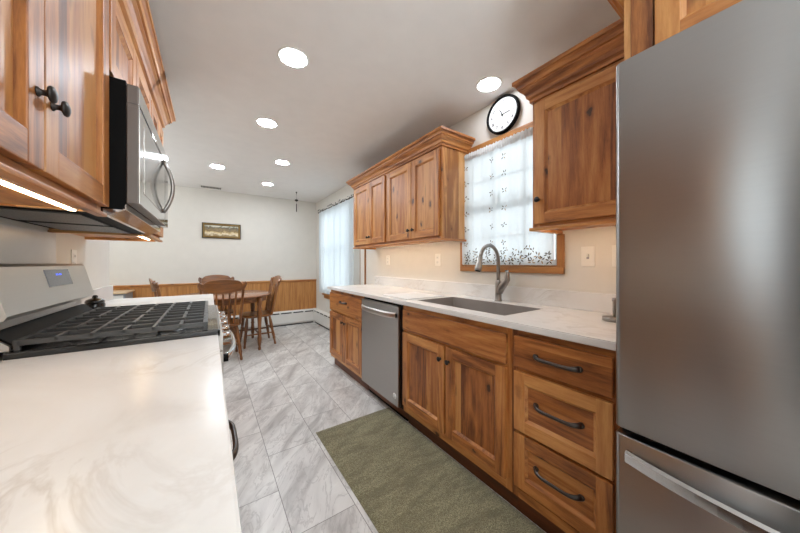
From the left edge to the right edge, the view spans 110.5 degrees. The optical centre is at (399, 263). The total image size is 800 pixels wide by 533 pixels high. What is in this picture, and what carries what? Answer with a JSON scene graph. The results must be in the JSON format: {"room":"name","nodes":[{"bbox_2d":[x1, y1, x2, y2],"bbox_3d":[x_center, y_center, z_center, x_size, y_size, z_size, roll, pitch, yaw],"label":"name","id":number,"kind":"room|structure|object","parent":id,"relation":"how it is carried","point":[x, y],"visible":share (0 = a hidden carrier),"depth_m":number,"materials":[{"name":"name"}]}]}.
{"room":"kitchen","nodes":[
{"label":"kitchen","id":0,"kind":"room"},
{"bbox_2d":[0,217,108,288],"bbox_3d":[-0.709,-0.024,-0.160,0.120,2.414,5.340,0,0,-35],"label":"wall","id":1,"kind":"structure","parent":0,"point":[93,254],"depth_m":1.67,"materials":[{"name":"white paint"}]},
{"bbox_2d":[0,223,55,263],"bbox_3d":[-1.159,0.063,0.612,0.012,0.410,1.722,0,0,-35],"label":"backsplash panel","id":2,"kind":"object","parent":1,"relation":"attached to","point":[18,245],"visible":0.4,"depth_m":1.10,"materials":[{"name":"paint"}]},
{"bbox_2d":[0,0,108,216],"bbox_3d":[-0.769,-0.586,0.402,0.418,0.886,0.919,0,0,-35],"label":"upper cabinet","id":3,"kind":"object","parent":1,"relation":"attached to","point":[54,54],"depth_m":0.58,"materials":[{"name":"brown wood"}]},
{"bbox_2d":[71,249,76,263],"bbox_3d":[-1.790,-0.017,1.524,0.007,0.115,0.070,0,0,-35],"label":"wall outlet","id":4,"kind":"object","parent":1,"relation":"attached to","point":[73,252],"visible":0.68,"depth_m":1.51,"materials":[{"name":"beige plastic"}]},
{"bbox_2d":[82,285,112,303],"bbox_3d":[-1.904,0.217,1.702,0.020,0.104,0.914,0,0,-34],"label":"backsplash","id":5,"kind":"structure","parent":1,"relation":"attached to","point":[106,293],"depth_m":1.91,"materials":[{"name":"stone"}]},
{"bbox_2d":[47,72,175,241],"bbox_3d":[-1.592,-0.586,1.600,0.418,0.886,0.624,0,0,-35],"label":"upper cabinet","id":6,"kind":"object","parent":1,"relation":"attached to","point":[162,111],"visible":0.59,"depth_m":1.65,"materials":[{"name":"brown wood"}]},
{"bbox_2d":[109,0,164,114],"bbox_3d":[-1.244,-0.811,1.094,0.418,0.436,0.758,0,0,-35],"label":"upper cabinet","id":7,"kind":"object","parent":1,"relation":"attached to","point":[135,58],"visible":0.34,"depth_m":1.11,"materials":[{"name":"brown wood"}]},
{"bbox_2d":[0,76,174,234],"bbox_3d":[-1.222,-0.368,1.111,0.473,0.438,0.752,0,0,-35],"label":"microwave","id":8,"kind":"object","parent":7,"relation":"attached to","point":[139,170],"visible":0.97,"depth_m":0.92,"materials":[{"name":"silver metal"}]},
{"bbox_2d":[109,184,315,285],"bbox_3d":[-3.427,-0.024,4.537,4.090,2.414,0.120,0,0,-35],"label":"wall","id":9,"kind":"structure","parent":0,"point":[276,239],"depth_m":4.75,"materials":[{"name":"white paint"}]},
{"bbox_2d":[113,282,314,315],"bbox_3d":[-3.390,0.768,4.482,4.090,0.830,0.012,0,0,-35],"label":"wainscot","id":10,"kind":"structure","parent":9,"relation":"attached to","point":[290,295],"depth_m":5.24,"materials":[{"name":"brown wood"}]},
{"bbox_2d":[113,279,316,307],"bbox_3d":[-3.383,0.612,4.472,4.090,0.582,0.036,0,0,-35],"label":"trim","id":11,"kind":"structure","parent":9,"relation":"attached to","point":[303,280],"depth_m":4.45,"materials":[{"name":"brown wood"}]},
{"bbox_2d":[202,222,240,238],"bbox_3d":[-3.029,-0.548,4.721,0.555,0.254,0.025,0,0,-35],"label":"framed picture","id":12,"kind":"object","parent":9,"relation":"attached to","point":[209,230],"visible":1,"depth_m":4.71},
{"bbox_2d":[205,225,237,236],"bbox_3d":[-3.034,-0.548,4.728,0.479,0.178,0.007,0,0,-34],"label":"print","id":13,"kind":"object","parent":12,"relation":"attached to","point":[210,230],"depth_m":4.72},
{"bbox_2d":[226,308,312,330],"bbox_3d":[-2.927,1.046,4.758,2.865,0.275,0.055,0,0,-35],"label":"baseboard heater","id":14,"kind":"object","parent":9,"relation":"attached to","point":[291,317],"visible":0.29,"depth_m":5.27,"materials":[{"name":"white metal"}]},
{"bbox_2d":[148,0,619,202],"bbox_3d":[-1.122,-1.281,1.182,4.330,0.100,8.260,0,0,-35],"label":"ceiling","id":15,"kind":"structure","parent":0,"point":[380,76],"depth_m":1.79,"materials":[{"name":"white paint"}]},
{"bbox_2d":[199,185,221,189],"bbox_3d":[-3.051,-1.224,4.479,0.305,0.014,0.120,0,0,-35],"label":"ceiling vent","id":16,"kind":"object","parent":15,"relation":"in","point":[203,186],"visible":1,"depth_m":4.46,"materials":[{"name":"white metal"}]},
{"bbox_2d":[209,164,225,168],"bbox_3d":[-2.321,-1.228,3.529,0.180,0.005,0.180,0,0,-35],"label":"recessed light","id":17,"kind":"object","parent":15,"relation":"in","point":[216,166],"visible":1,"depth_m":3.52,"materials":[{"name":"white plastic"}]},
{"bbox_2d":[255,118,277,127],"bbox_3d":[-1.167,-1.228,2.435,0.180,0.005,0.180,0,0,-35],"label":"recessed light","id":18,"kind":"object","parent":15,"relation":"in","point":[264,122],"visible":1,"depth_m":2.43,"materials":[{"name":"white plastic"}]},
{"bbox_2d":[261,182,273,185],"bbox_3d":[-2.057,-1.228,4.308,0.180,0.005,0.180,0,0,-35],"label":"recessed light","id":19,"kind":"object","parent":15,"relation":"in","point":[263,183],"visible":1,"depth_m":4.32,"materials":[{"name":"white plastic"}]},
{"bbox_2d":[274,160,289,164],"bbox_3d":[-1.435,-1.228,3.389,0.180,0.005,0.180,0,0,-35],"label":"recessed light","id":20,"kind":"object","parent":15,"relation":"in","point":[280,162],"visible":1,"depth_m":3.38,"materials":[{"name":"white plastic"}]},
{"bbox_2d":[277,46,308,68],"bbox_3d":[-0.639,-1.228,1.664,0.180,0.005,0.180,0,0,-35],"label":"recessed light","id":21,"kind":"object","parent":15,"relation":"in","point":[292,57],"visible":1,"depth_m":1.65,"materials":[{"name":"white plastic"}]},
{"bbox_2d":[476,76,502,92],"bbox_3d":[0.613,-1.228,1.910,0.180,0.005,0.180,0,0,-35],"label":"recessed light","id":22,"kind":"object","parent":15,"relation":"in","point":[488,84],"visible":1,"depth_m":1.90,"materials":[{"name":"white plastic"}]},
{"bbox_2d":[223,322,545,532],"bbox_3d":[-1.122,1.233,1.182,4.330,0.100,8.260,0,0,-35],"label":"floor","id":23,"kind":"structure","parent":0,"point":[292,389],"depth_m":2.00,"materials":[{"name":"tile"}]},
{"bbox_2d":[0,264,235,370],"bbox_3d":[-1.132,0.568,1.212,0.712,1.131,0.756,0,0,-35],"label":"gas range","id":24,"kind":"object","parent":23,"relation":"on","point":[43,313],"visible":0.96,"depth_m":0.99,"materials":[{"name":"metal"}]},
{"bbox_2d":[3,305,219,360],"bbox_3d":[-1.111,0.264,1.227,0.509,0.026,0.756,0,0,-34],"label":"cooktop","id":25,"kind":"object","parent":24,"relation":"in","point":[213,328],"depth_m":0.91,"materials":[{"name":"black metal"}]},
{"bbox_2d":[113,290,134,298],"bbox_3d":[-4.066,0.765,3.688,0.715,0.755,0.485,0,0,-35],"label":"chest","id":26,"kind":"object","parent":23,"relation":"on","point":[117,294],"visible":0.12,"depth_m":3.71,"materials":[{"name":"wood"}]},
{"bbox_2d":[149,278,160,296],"bbox_3d":[-2.911,0.686,3.605,0.526,0.999,0.486,0,0,-44],"label":"dining chair","id":27,"kind":"object","parent":23,"relation":"on","point":[154,285],"visible":0.12,"depth_m":3.32,"materials":[{"name":"brown wood"}]},
{"bbox_2d":[198,275,234,331],"bbox_3d":[-2.828,0.686,4.291,0.486,0.999,0.526,0,0,-35],"label":"dining chair","id":28,"kind":"object","parent":23,"relation":"on","point":[205,279],"visible":0.16,"depth_m":4.43,"materials":[{"name":"brown wood"}]},
{"bbox_2d":[197,279,246,359],"bbox_3d":[-2.188,0.686,3.401,0.486,0.999,0.526,0,0,-38],"label":"dining chair","id":29,"kind":"object","parent":23,"relation":"on","point":[222,286],"visible":0.48,"depth_m":3.29,"materials":[{"name":"brown wood"}]},
{"bbox_2d":[178,290,271,349],"bbox_3d":[-2.424,0.805,3.880,1.144,0.755,1.144,0,0,-35],"label":"dining table","id":30,"kind":"object","parent":23,"relation":"on","point":[250,296],"visible":0.48,"depth_m":3.77,"materials":[{"name":"brown wood"}]},
{"bbox_2d":[228,420,238,460],"bbox_3d":[-0.644,0.742,0.438,0.664,0.883,1.052,0,0,-35],"label":"base cabinet","id":31,"kind":"object","parent":23,"relation":"on","point":[232,427],"visible":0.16,"depth_m":0.57,"materials":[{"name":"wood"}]},
{"bbox_2d":[0,335,241,532],"bbox_3d":[-0.650,0.284,0.428,0.642,0.030,1.072,0,0,-35],"label":"countertop","id":32,"kind":"structure","parent":31,"relation":"on","point":[136,438],"depth_m":0.41,"materials":[{"name":"stone"}]},
{"bbox_2d":[240,275,281,348],"bbox_3d":[-2.074,0.686,4.136,0.526,0.999,0.486,0,0,-38],"label":"dining chair","id":33,"kind":"object","parent":23,"relation":"on","point":[270,304],"visible":0.91,"depth_m":4.12,"materials":[{"name":"brown wood"}]},
{"bbox_2d":[330,290,368,389],"bbox_3d":[-0.342,0.742,3.064,0.673,0.883,0.842,0,0,-35],"label":"base cabinet","id":34,"kind":"object","parent":23,"relation":"on","point":[346,310],"visible":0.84,"depth_m":2.84,"materials":[{"name":"brown wood"}]},
{"bbox_2d":[361,297,407,420],"bbox_3d":[0.063,0.743,2.448,0.683,0.880,0.620,0,0,-35],"label":"dishwasher","id":35,"kind":"object","parent":23,"relation":"on","point":[382,321],"visible":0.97,"depth_m":2.22,"materials":[{"name":"metal"}]},
{"bbox_2d":[316,407,544,532],"bbox_3d":[0.107,1.176,1.454,0.600,0.014,1.575,0,0,-35],"label":"runner rug","id":36,"kind":"object","parent":23,"relation":"on","point":[403,481],"visible":1,"depth_m":1.48,"materials":[{"name":"green carpet"}]},
{"bbox_2d":[403,305,517,509],"bbox_3d":[0.512,0.742,1.833,0.659,0.883,0.888,0,0,-35],"label":"base cabinet","id":37,"kind":"object","parent":23,"relation":"on","point":[458,372],"visible":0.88,"depth_m":1.54,"materials":[{"name":"brown wood"}]},
{"bbox_2d":[327,276,615,350],"bbox_3d":[0.214,0.232,2.273,0.653,0.134,2.812,0,0,-35],"label":"countertop","id":38,"kind":"structure","parent":37,"relation":"on","point":[573,316],"depth_m":1.63,"materials":[{"name":"stone"}]},
{"bbox_2d":[382,292,441,299],"bbox_3d":[0.097,0.266,2.296,0.360,0.005,0.365,0,0,-35],"label":"cutting board","id":39,"kind":"object","parent":38,"relation":"on","point":[411,295],"visible":0.95,"depth_m":2.27,"materials":[{"name":"paper"}]},
{"bbox_2d":[418,297,540,315],"bbox_3d":[0.485,0.382,1.833,0.415,0.222,0.768,0,0,-35],"label":"sink","id":40,"kind":"object","parent":38,"relation":"in","point":[477,305],"visible":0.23,"depth_m":2.00,"materials":[{"name":"grey metal"}]},
{"bbox_2d":[474,244,509,301],"bbox_3d":[0.632,0.067,1.892,0.268,0.405,0.121,0,0,-35],"label":"faucet","id":41,"kind":"object","parent":38,"relation":"on","point":[500,286],"visible":1,"depth_m":1.93,"materials":[{"name":"silver metal"}]},
{"bbox_2d":[602,298,615,322],"bbox_3d":[1.002,0.214,1.296,0.096,0.108,0.096,0,0,-35],"label":"towel stand","id":42,"kind":"object","parent":38,"relation":"on","point":[609,318],"visible":0.68,"depth_m":1.29,"materials":[{"name":"silver metal"}]},
{"bbox_2d":[513,329,619,532],"bbox_3d":[0.880,0.742,1.286,0.673,0.883,0.430,0,0,-35],"label":"base cabinet","id":43,"kind":"object","parent":23,"relation":"on","point":[565,426],"visible":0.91,"depth_m":1.10,"materials":[{"name":"brown wood"}]},
{"bbox_2d":[608,0,741,60],"bbox_3d":[1.271,0.082,0.683,0.711,2.203,1.161,0,0,-35],"label":"tall cabinet","id":44,"kind":"object","parent":23,"relation":"on","point":[647,23],"visible":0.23,"depth_m":0.86,"materials":[{"name":"brown wood"}]},
{"bbox_2d":[616,0,799,532],"bbox_3d":[1.185,0.295,0.645,0.835,1.776,0.921,0,0,-35],"label":"refrigerator","id":45,"kind":"object","parent":23,"relation":"on","point":[708,114],"visible":1,"depth_m":0.66,"materials":[{"name":"silver metal"}]},
{"bbox_3d":[-1.644,0.741,1.878,0.647,0.883,0.902,0,0,-34],"label":"base cabinet","id":46,"kind":"object","parent":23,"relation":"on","visible":0},
{"bbox_2d":[82,285,213,306],"bbox_3d":[-1.649,0.232,1.881,0.642,0.134,0.922,0,0,-35],"label":"countertop","id":47,"kind":"structure","parent":46,"relation":"on","point":[106,293],"depth_m":2.01,"materials":[{"name":"stone"}]},
{"bbox_2d":[84,295,105,308],"bbox_3d":[-1.619,0.218,1.472,0.078,0.100,0.078,0,0,-35],"label":"lidded jar","id":48,"kind":"object","parent":47,"relation":"on","point":[94,302],"visible":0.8,"depth_m":1.45,"materials":[{"name":"black ceramic"}]},
{"bbox_2d":[316,89,615,313],"bbox_3d":[0.613,-0.024,2.375,0.120,2.414,8.020,0,0,-35],"label":"wall","id":49,"kind":"structure","parent":0,"point":[414,261],"depth_m":2.27,"materials":[{"name":"white paint"}]},
{"bbox_2d":[314,308,329,329],"bbox_3d":[-1.148,1.046,4.771,0.068,0.275,1.925,0,0,-35],"label":"baseboard heater","id":50,"kind":"object","parent":49,"relation":"attached to","point":[322,318],"visible":0.4,"depth_m":5.16,"materials":[{"name":"white metal"}]},
{"bbox_2d":[322,293,329,298],"bbox_3d":[-1.060,0.606,4.689,0.085,0.085,1.330,0,0,-35],"label":"trim","id":51,"kind":"structure","parent":49,"relation":"attached to","point":[327,296],"depth_m":5.05,"materials":[{"name":"brown wood"}]},
{"bbox_2d":[318,195,353,213],"bbox_3d":[-1.081,-0.981,4.645,0.099,0.077,1.640,0,0,-35],"label":"curtain rod","id":52,"kind":"object","parent":49,"relation":"attached to","point":[351,195],"visible":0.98,"depth_m":4.53,"materials":[{"name":"metal"}]},
{"bbox_2d":[319,198,353,293],"bbox_3d":[-1.098,-0.207,4.621,0.072,1.490,1.560,0,0,-34],"label":"curtain","id":53,"kind":"object","parent":52,"relation":"hanging from","point":[336,223],"visible":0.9,"depth_m":4.52,"materials":[{"name":"white fabric"}]},
{"bbox_2d":[360,249,365,284],"bbox_3d":[-0.523,-0.024,3.903,0.020,2.414,0.154,0,0,-35],"label":"trim","id":54,"kind":"structure","parent":49,"relation":"attached to","point":[362,251],"depth_m":3.90,"materials":[{"name":"white wood"}]},
{"bbox_2d":[386,255,389,264],"bbox_3d":[-0.148,-0.037,3.369,0.007,0.115,0.070,0,0,-35],"label":"wall outlet","id":55,"kind":"object","parent":49,"relation":"attached to","point":[388,256],"visible":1,"depth_m":3.35,"materials":[{"name":"beige plastic"}]},
{"bbox_2d":[346,125,474,249],"bbox_3d":[-0.030,-0.600,2.870,0.378,0.841,1.731,0,0,-35],"label":"upper cabinet","id":56,"kind":"object","parent":49,"relation":"attached to","point":[416,194],"visible":0.97,"depth_m":2.40,"materials":[{"name":"brown wood"}]},
{"bbox_2d":[435,254,439,265],"bbox_3d":[0.357,-0.032,2.634,0.007,0.115,0.070,0,0,-35],"label":"wall outlet","id":57,"kind":"object","parent":49,"relation":"attached to","point":[437,256],"visible":1,"depth_m":2.63,"materials":[{"name":"beige plastic"}]},
{"bbox_2d":[375,276,615,313],"bbox_3d":[0.474,0.217,2.452,0.020,0.104,2.812,0,0,-34],"label":"backsplash","id":58,"kind":"structure","parent":49,"relation":"attached to","point":[589,301],"depth_m":1.91,"materials":[{"name":"stone"}]},
{"bbox_2d":[487,94,520,134],"bbox_3d":[0.752,-1.089,2.034,0.035,0.272,0.272,0,0,-35],"label":"wall clock","id":59,"kind":"object","parent":49,"relation":"attached to","point":[504,112],"visible":1,"depth_m":2.02,"materials":[{"name":"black plastic"}]},
{"bbox_2d":[462,127,553,264],"bbox_3d":[0.736,-0.444,2.023,0.032,0.918,0.778,0,0,-35],"label":"curtain","id":60,"kind":"object","parent":49,"relation":"hanging from","point":[498,199],"visible":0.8,"depth_m":2.01,"materials":[{"name":"fabric"}]},
{"bbox_2d":[460,121,564,273],"bbox_3d":[0.774,-0.440,2.046,0.057,1.011,0.843,0,0,-35],"label":"trim","id":61,"kind":"structure","parent":49,"relation":"attached to","point":[559,268],"depth_m":1.91,"materials":[{"name":"brown wood"}]},
{"bbox_2d":[469,234,556,264],"bbox_3d":[0.812,-0.437,2.076,0.040,0.924,0.769,0,0,-35],"label":"window","id":62,"kind":"structure","parent":49,"relation":"in","point":[555,259],"depth_m":1.77,"materials":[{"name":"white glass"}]},
{"bbox_2d":[512,18,623,233],"bbox_3d":[0.956,-0.600,1.435,0.378,0.841,0.589,0,0,-35],"label":"upper cabinet","id":63,"kind":"object","parent":49,"relation":"attached to","point":[572,95],"visible":0.66,"depth_m":1.35,"materials":[{"name":"brown wood"}]},
{"bbox_2d":[581,246,594,266],"bbox_3d":[1.073,-0.039,1.587,0.013,0.115,0.070,0,0,-35],"label":"wall switch","id":64,"kind":"object","parent":49,"relation":"attached to","point":[587,253],"visible":1,"depth_m":1.58,"materials":[{"name":"beige plastic"}]},
{"bbox_2d":[612,245,615,266],"bbox_3d":[1.161,-0.039,1.465,0.007,0.115,0.070,0,0,-35],"label":"wall outlet","id":65,"kind":"object","parent":49,"relation":"attached to","point":[613,246],"visible":0.12,"depth_m":1.49,"materials":[{"name":"beige plastic"}]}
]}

